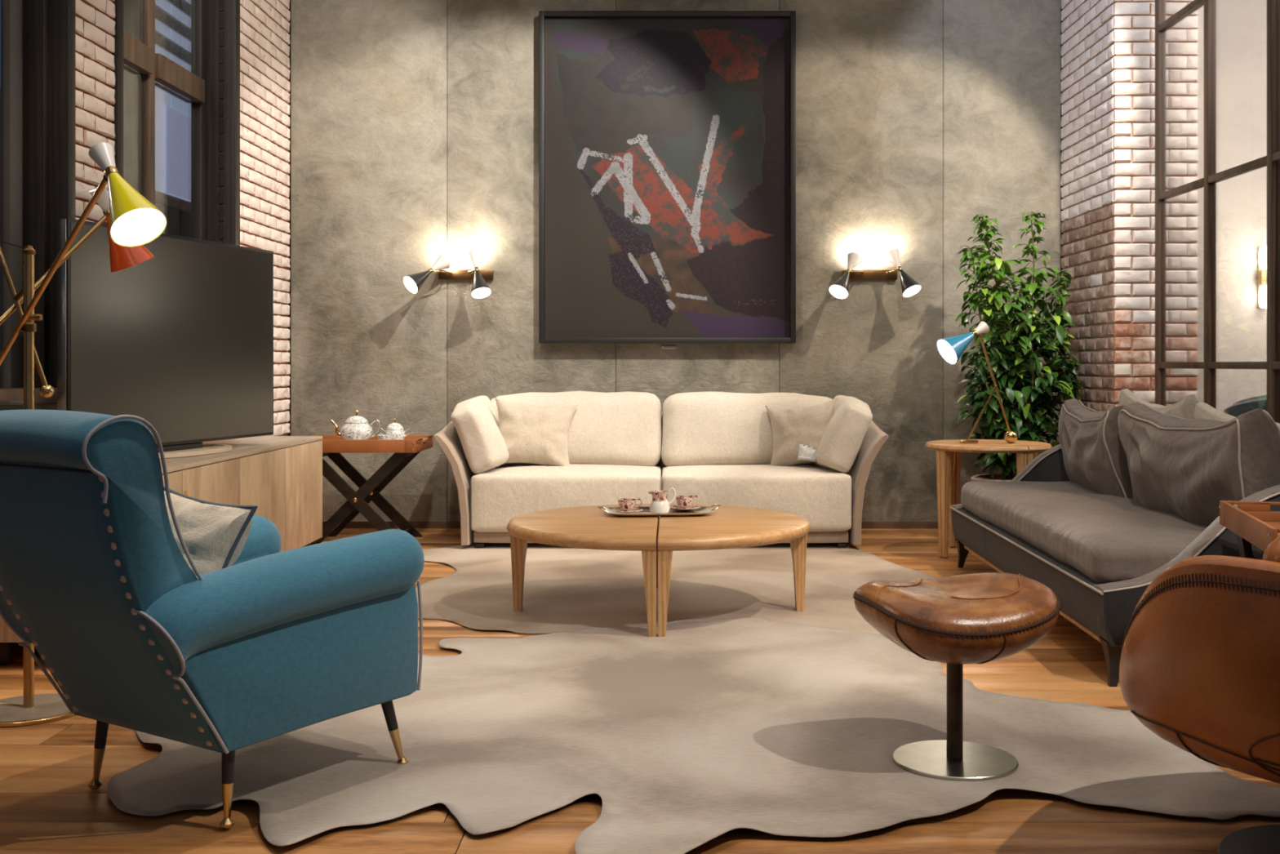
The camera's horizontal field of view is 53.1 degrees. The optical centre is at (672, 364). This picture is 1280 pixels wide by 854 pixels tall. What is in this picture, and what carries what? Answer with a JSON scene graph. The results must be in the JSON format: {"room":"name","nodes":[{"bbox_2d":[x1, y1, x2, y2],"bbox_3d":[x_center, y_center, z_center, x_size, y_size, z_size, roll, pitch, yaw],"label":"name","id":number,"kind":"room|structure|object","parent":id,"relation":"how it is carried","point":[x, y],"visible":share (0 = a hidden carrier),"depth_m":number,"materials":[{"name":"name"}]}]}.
{"room":"living room","nodes":[
{"label":"living room","id":0,"kind":"room"},
{"bbox_2d":[13,0,115,644],"bbox_3d":[-2.728,-0.995,4.620,0.425,4.150,5.570,0,0,0],"label":"wall","id":1,"kind":"structure","parent":0,"point":[95,24],"depth_m":5.57,"materials":[{"name":"brick"}]},
{"bbox_2d":[0,0,75,404],"bbox_3d":[-2.615,-1.458,4.484,0.270,3.225,1.768,0,0,0],"label":"window","id":2,"kind":"structure","parent":1,"relation":"in","point":[37,37],"depth_m":5.26,"materials":[{"name":"brown wood"}]},
{"bbox_2d":[111,0,239,245],"bbox_3d":[-2.620,-1.458,6.605,0.260,3.225,1.606,0,0,0],"label":"window","id":3,"kind":"structure","parent":1,"relation":"in","point":[176,122],"depth_m":7.04,"materials":[{"name":"brown wood"}]},
{"bbox_2d":[240,0,290,435],"bbox_3d":[-2.603,-0.995,7.930,0.175,4.150,1.040,0,0,0],"label":"wall pillar","id":4,"kind":"structure","parent":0,"point":[264,25],"depth_m":8.05,"materials":[{"name":"brick"}]},
{"bbox_2d":[0,528,1279,853],"bbox_3d":[1.126,1.104,4.200,11.348,0.048,9.600,0,0,0],"label":"floor","id":5,"kind":"structure","parent":0,"point":[47,804],"depth_m":3.06,"materials":[{"name":"brown"}]},
{"bbox_2d":[0,702,23,706],"bbox_3d":[-2.187,1.065,4.059,0.355,0.020,0.092,0,0,37],"label":"lamp cord","id":6,"kind":"object","parent":5,"relation":"on","point":[15,704],"visible":1,"depth_m":4.00,"materials":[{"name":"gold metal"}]},
{"bbox_2d":[0,647,75,727],"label":"floor lamp","id":7,"kind":"object","parent":5,"relation":"on","point":[38,708],"depth_m":3.96,"materials":[{"name":"gold metal"}]},
{"bbox_2d":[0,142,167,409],"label":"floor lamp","id":8,"kind":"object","parent":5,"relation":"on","point":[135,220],"depth_m":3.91,"materials":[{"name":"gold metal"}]},
{"bbox_2d":[0,435,322,665],"bbox_3d":[-2.232,0.743,5.880,0.526,0.674,2.760,0,0,0],"label":"sideboard","id":9,"kind":"object","parent":5,"relation":"on","point":[282,476],"visible":0.27,"depth_m":6.34,"materials":[{"name":"brown wood"}]},
{"bbox_2d":[0,400,23,410],"bbox_3d":[-2.413,0.268,4.640,0.170,0.274,0.100,0,0,-8],"label":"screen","id":10,"kind":"object","parent":9,"relation":"on","point":[4,405],"visible":0.05,"depth_m":4.62,"materials":[{"name":"black"}]},
{"bbox_2d":[57,217,273,458],"bbox_3d":[-2.222,-0.085,5.765,0.290,0.980,1.529,0,0,13],"label":"television","id":11,"kind":"object","parent":9,"relation":"on","point":[180,340],"visible":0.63,"depth_m":5.67,"materials":[{"name":"black"}]},
{"bbox_2d":[311,435,432,545],"bbox_3d":[-1.885,0.762,7.830,0.756,0.635,0.545,0,0,0],"label":"tray table","id":12,"kind":"object","parent":5,"relation":"on","point":[406,450],"visible":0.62,"depth_m":7.62,"materials":[{"name":"wood"}]},
{"bbox_2d":[318,439,416,453],"bbox_3d":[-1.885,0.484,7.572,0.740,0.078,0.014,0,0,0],"label":"tray","id":13,"kind":"object","parent":12,"relation":"on","point":[329,446],"depth_m":7.57,"materials":[{"name":"wood"}]},
{"bbox_2d":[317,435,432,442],"bbox_3d":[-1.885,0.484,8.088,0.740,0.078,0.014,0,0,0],"label":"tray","id":14,"kind":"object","parent":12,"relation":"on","point":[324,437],"depth_m":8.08,"materials":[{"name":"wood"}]},
{"bbox_3d":[-1.830,0.496,7.750,0.540,0.027,0.340,0,0,0],"label":"platter","id":15,"kind":"object","parent":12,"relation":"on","visible":0},
{"bbox_2d":[345,434,363,439],"bbox_3d":[-1.905,0.452,7.675,0.161,0.062,0.161,0,0,31],"label":"tea cup","id":16,"kind":"object","parent":15,"relation":"on","point":[348,437],"visible":0.38,"depth_m":7.64,"materials":[{"name":"white ceramic"}]},
{"bbox_2d":[329,408,381,439],"bbox_3d":[-1.931,0.377,7.800,0.245,0.216,0.203,0,0,39],"label":"teapot","id":17,"kind":"object","parent":15,"relation":"on","point":[354,425],"visible":0.88,"depth_m":7.75,"materials":[{"name":"white ceramic"}]},
{"bbox_2d":[377,434,393,439],"bbox_3d":[-1.725,0.452,7.690,0.161,0.062,0.161,0,0,42],"label":"tea cup","id":18,"kind":"object","parent":15,"relation":"on","point":[379,436],"visible":0.3,"depth_m":7.66,"materials":[{"name":"white ceramic"}]},
{"bbox_2d":[379,417,410,439],"bbox_3d":[-1.705,0.407,7.860,0.148,0.156,0.131,0,0,41],"label":"sugar bowl","id":19,"kind":"object","parent":15,"relation":"on","point":[394,428],"visible":0.82,"depth_m":7.82,"materials":[{"name":"white ceramic"}]},
{"bbox_2d":[433,391,888,547],"bbox_3d":[-0.068,0.625,7.900,2.650,0.910,0.960,0,0,0],"label":"sofa","id":20,"kind":"object","parent":5,"relation":"on","point":[717,447],"visible":0.64,"depth_m":7.62,"materials":[{"name":"beige fabric"}]},
{"bbox_2d":[449,394,508,473],"bbox_3d":[-1.165,0.423,7.820,0.340,0.462,0.634,0,0,3],"label":"cushion","id":21,"kind":"object","parent":20,"relation":"on","point":[474,420],"visible":0.96,"depth_m":7.52,"materials":[{"name":"beige fabric"}]},
{"bbox_2d":[494,396,577,466],"bbox_3d":[-0.860,0.435,7.901,0.555,0.468,0.225,0,0,-5],"label":"throw pillow","id":22,"kind":"object","parent":20,"relation":"on","point":[531,434],"visible":0.91,"depth_m":7.83,"materials":[{"name":"beige fabric"}]},
{"bbox_2d":[471,463,662,532],"bbox_3d":[-0.624,0.808,7.834,1.111,0.378,0.828,0,0,0],"label":"seat cushion","id":23,"kind":"object","parent":20,"relation":"on","point":[500,495],"depth_m":7.43,"materials":[{"name":"beige fabric"}]},
{"bbox_2d":[491,391,662,466],"bbox_3d":[-0.638,0.426,8.136,1.139,0.518,0.342,0,-8,0],"label":"cushion","id":24,"kind":"object","parent":20,"relation":"on","point":[615,428],"depth_m":8.01,"materials":[{"name":"beige fabric"}]},
{"bbox_2d":[662,391,832,466],"bbox_3d":[0.502,0.428,8.139,1.143,0.516,0.337,0,-8,0],"label":"cushion","id":25,"kind":"object","parent":20,"relation":"on","point":[704,428],"depth_m":8.00,"materials":[{"name":"beige fabric"}]},
{"bbox_2d":[661,464,851,532],"bbox_3d":[0.489,0.808,7.835,1.112,0.378,0.826,0,0,0],"label":"seat cushion","id":26,"kind":"object","parent":20,"relation":"on","point":[818,494],"depth_m":7.43,"materials":[{"name":"beige fabric"}]},
{"bbox_2d":[765,397,837,466],"bbox_3d":[0.800,0.435,7.871,0.511,0.463,0.211,0,0,20],"label":"throw pillow","id":27,"kind":"object","parent":20,"relation":"on","point":[791,427],"visible":0.72,"depth_m":7.82,"materials":[{"name":"beige fabric"}]},
{"bbox_2d":[797,444,817,462],"bbox_3d":[0.820,0.535,7.751,0.130,0.106,0.060,0,0,10],"label":"tag","id":28,"kind":"object","parent":27,"relation":"attached to","point":[805,453],"visible":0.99,"depth_m":7.74,"materials":[{"name":"grey fabric"}]},
{"bbox_2d":[814,395,871,473],"bbox_3d":[1.032,0.424,7.819,0.354,0.455,0.634,0,0,-4],"label":"cushion","id":29,"kind":"object","parent":20,"relation":"on","point":[841,440],"visible":0.88,"depth_m":7.52,"materials":[{"name":"beige fabric"}]},
{"bbox_2d":[415,542,935,634],"bbox_3d":[-0.106,1.073,6.256,2.855,0.008,3.313,0,0,0],"label":"cowhide rug","id":30,"kind":"object","parent":5,"relation":"on","point":[566,588],"visible":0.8,"depth_m":6.22,"materials":[{"name":"beige leather"}]},
{"bbox_2d":[506,503,810,636],"bbox_3d":[-0.061,0.877,5.610,1.322,0.405,1.248,0,0,0],"label":"coffee table","id":31,"kind":"object","parent":30,"relation":"on","point":[727,526],"visible":0.94,"depth_m":5.26,"materials":[{"name":"brown wood"}]},
{"bbox_2d":[596,503,720,516],"bbox_3d":[-0.062,0.653,5.780,0.558,0.040,0.275,0,0,-5],"label":"tray","id":32,"kind":"object","parent":31,"relation":"on","point":[703,510],"visible":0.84,"depth_m":5.76,"materials":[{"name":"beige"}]},
{"bbox_2d":[611,497,642,512],"bbox_3d":[-0.205,0.634,5.760,0.140,0.062,0.140,0,0,-6],"label":"coffee cup","id":33,"kind":"object","parent":32,"relation":"on","point":[626,505],"visible":1,"depth_m":5.73,"materials":[{"name":"white ceramic"}]},
{"bbox_2d":[648,487,675,513],"bbox_3d":[-0.053,0.610,5.736,0.105,0.117,0.092,0,0,37],"label":"milk jug","id":34,"kind":"object","parent":32,"relation":"on","point":[660,504],"visible":0.97,"depth_m":5.71,"materials":[{"name":"white ceramic"}]},
{"bbox_2d":[670,495,700,510],"bbox_3d":[0.055,0.633,5.870,0.140,0.064,0.140,0,0,-11],"label":"coffee cup","id":35,"kind":"object","parent":32,"relation":"on","point":[684,502],"visible":1,"depth_m":5.84,"materials":[{"name":"white ceramic"}]},
{"bbox_2d":[107,617,1279,853],"bbox_3d":[-0.080,1.056,3.967,3.032,0.026,2.540,0,0,-13],"label":"cowhide rug","id":36,"kind":"object","parent":5,"relation":"on","point":[688,737],"visible":0.87,"depth_m":3.55,"materials":[{"name":"beige leather"}]},
{"bbox_2d":[0,409,424,829],"bbox_3d":[-1.181,0.590,3.217,0.734,0.976,1.006,0,0,33],"label":"armchair","id":37,"kind":"object","parent":36,"relation":"on","point":[95,574],"visible":1,"depth_m":2.94,"materials":[{"name":"teal blue wool"},{"name":"black painted wood"},{"name":"polished brass"}]},
{"bbox_2d":[163,485,257,576],"bbox_3d":[-1.244,0.490,3.226,0.413,0.356,0.203,0,0,33],"label":"cushion","id":38,"kind":"object","parent":37,"relation":"on","point":[215,535],"visible":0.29,"depth_m":3.16,"materials":[{"name":"beige fabric"}]},
{"bbox_2d":[853,572,1060,781],"bbox_3d":[0.757,0.820,3.440,0.501,0.492,0.430,0,0,-18],"label":"footstool","id":39,"kind":"object","parent":36,"relation":"on","point":[958,620],"visible":1,"depth_m":3.33,"materials":[{"name":"leather"}]},
{"bbox_2d":[924,439,1052,558],"bbox_3d":[1.790,0.762,7.280,0.698,0.635,0.698,0,0,-25],"label":"side table","id":40,"kind":"object","parent":5,"relation":"on","point":[948,452],"visible":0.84,"depth_m":7.13,"materials":[{"name":"brown wood"}]},
{"bbox_2d":[936,320,1017,443],"bbox_3d":[1.691,0.102,7.155,0.511,0.685,0.169,0,0,-29],"label":"table lamp","id":41,"kind":"object","parent":40,"relation":"on","point":[950,348],"visible":1,"depth_m":7.11,"materials":[{"name":"gold metal"}]},
{"bbox_2d":[954,211,1085,481],"bbox_3d":[2.115,0.064,7.926,0.791,2.032,0.699,0,0,-5],"label":"potted plant","id":42,"kind":"object","parent":5,"relation":"on","point":[1029,420],"visible":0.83,"depth_m":7.83,"materials":[{"name":"green plant"}]},
{"bbox_2d":[949,444,1279,686],"bbox_3d":[1.967,0.723,5.549,1.029,0.714,2.586,0,0,1],"label":"sofa","id":43,"kind":"object","parent":5,"relation":"on","point":[1099,553],"visible":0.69,"depth_m":4.84,"materials":[{"name":"grey fabric"}]},
{"bbox_2d":[961,481,1208,583],"bbox_3d":[1.882,0.687,5.551,0.813,0.207,2.365,0,0,1],"label":"seat cushion","id":44,"kind":"object","parent":43,"relation":"on","point":[1091,536],"depth_m":5.00,"materials":[{"name":"grey fabric"}]},
{"bbox_2d":[1057,397,1133,498],"bbox_3d":[2.063,0.406,6.101,0.309,0.472,1.078,0,0,6],"label":"cushion","id":45,"kind":"object","parent":43,"relation":"on","point":[1093,458],"visible":0.64,"depth_m":5.86,"materials":[{"name":"grey fabric"}]},
{"bbox_2d":[1118,388,1200,419],"bbox_3d":[2.303,0.382,6.018,0.263,0.518,0.964,0,0,1],"label":"cushion","id":46,"kind":"object","parent":43,"relation":"on","point":[1186,408],"visible":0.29,"depth_m":5.69,"materials":[{"name":"beige fabric"}]},
{"bbox_2d":[1116,401,1279,526],"bbox_3d":[2.048,0.398,4.971,0.344,0.484,1.138,0,0,-3],"label":"cushion","id":47,"kind":"object","parent":43,"relation":"on","point":[1180,466],"visible":0.73,"depth_m":4.75,"materials":[{"name":"grey fabric"}]},
{"bbox_2d":[1195,403,1279,431],"bbox_3d":[2.297,0.420,4.928,0.275,0.508,1.078,0,0,-3],"label":"cushion","id":48,"kind":"object","parent":43,"relation":"on","point":[1203,411],"visible":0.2,"depth_m":5.34,"materials":[{"name":"beige fabric"}]},
{"bbox_2d":[1119,535,1279,853],"bbox_3d":[1.432,0.639,2.735,0.907,0.882,0.912,0,0,15],"label":"leather chair","id":49,"kind":"object","parent":5,"relation":"on","point":[1199,666],"visible":1,"depth_m":2.51,"materials":[{"name":"brown leather"}]},
{"bbox_2d":[1262,535,1279,562],"bbox_3d":[1.640,0.480,2.980,0.460,0.420,0.179,-35,7,-10],"label":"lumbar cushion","id":50,"kind":"object","parent":49,"relation":"on","point":[1272,553],"depth_m":2.92,"materials":[{"name":"leather"}]},
{"bbox_2d":[1218,500,1279,558],"bbox_3d":[1.965,0.762,3.770,0.545,0.635,0.756,0,0,13],"label":"tray table","id":51,"kind":"object","parent":5,"relation":"on","point":[1253,522],"visible":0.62,"depth_m":4.00,"materials":[{"name":"wood"}]},
{"bbox_2d":[1225,500,1279,521],"bbox_3d":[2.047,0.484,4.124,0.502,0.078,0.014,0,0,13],"label":"tray","id":52,"kind":"object","parent":51,"relation":"on","point":[1260,510],"depth_m":4.15,"materials":[{"name":"brown wood"}]},
{"bbox_2d":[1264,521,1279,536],"bbox_3d":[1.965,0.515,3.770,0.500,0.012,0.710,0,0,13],"label":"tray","id":53,"kind":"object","parent":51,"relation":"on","point":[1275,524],"depth_m":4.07,"materials":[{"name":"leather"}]},
{"bbox_2d":[287,0,1062,521],"bbox_3d":[0.000,-0.995,8.555,5.200,4.150,0.211,0,0,0],"label":"wall","id":54,"kind":"structure","parent":0,"point":[414,126],"depth_m":8.45,"materials":[{"name":"grey concrete"}]},
{"bbox_2d":[402,248,493,298],"bbox_3d":[-1.443,-0.583,8.280,0.570,0.328,0.335,0,0,0],"label":"wall sconce","id":55,"kind":"object","parent":54,"relation":"attached to","point":[413,282],"visible":1,"depth_m":8.28,"materials":[{"name":"gold metal"}]},
{"bbox_2d":[322,521,937,528],"bbox_3d":[0.020,1.058,8.442,5.060,0.044,0.014,0,0,0],"label":"baseboard","id":56,"kind":"structure","parent":54,"relation":"attached to","point":[352,524],"depth_m":8.43,"materials":[{"name":"brown wood"}]},
{"bbox_2d":[538,10,795,342],"bbox_3d":[-0.035,-1.224,8.403,1.677,2.169,0.085,0,0,0],"label":"framed picture","id":57,"kind":"object","parent":54,"relation":"attached to","point":[667,139],"visible":1,"depth_m":8.40,"materials":[{"name":"black"}]},
{"bbox_2d":[661,345,676,348],"bbox_3d":[-0.024,-0.113,8.444,0.100,0.022,0.004,0,0,0],"label":"plate","id":58,"kind":"object","parent":54,"relation":"attached to","point":[662,346],"visible":1,"depth_m":8.44,"materials":[{"name":"silver metal"}]},
{"bbox_2d":[828,248,921,299],"bbox_3d":[1.295,-0.583,8.286,0.599,0.334,0.324,0,0,0],"label":"wall sconce","id":59,"kind":"object","parent":54,"relation":"attached to","point":[839,289],"visible":1,"depth_m":8.28,"materials":[{"name":"gold metal"}]},
{"bbox_2d":[1060,0,1155,411],"bbox_3d":[2.798,-0.995,7.933,0.495,4.150,1.034,0,0,0],"label":"wall pillar","id":60,"kind":"structure","parent":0,"point":[1108,73],"depth_m":7.50,"materials":[{"name":"brick"}]},
{"bbox_2d":[1155,0,1279,422],"bbox_3d":[2.800,-0.995,5.955,0.045,4.150,2.860,0,0,0],"label":"window","id":61,"kind":"structure","parent":60,"relation":"attached to","point":[1217,62],"depth_m":6.60,"materials":[{"name":"brown wood"}]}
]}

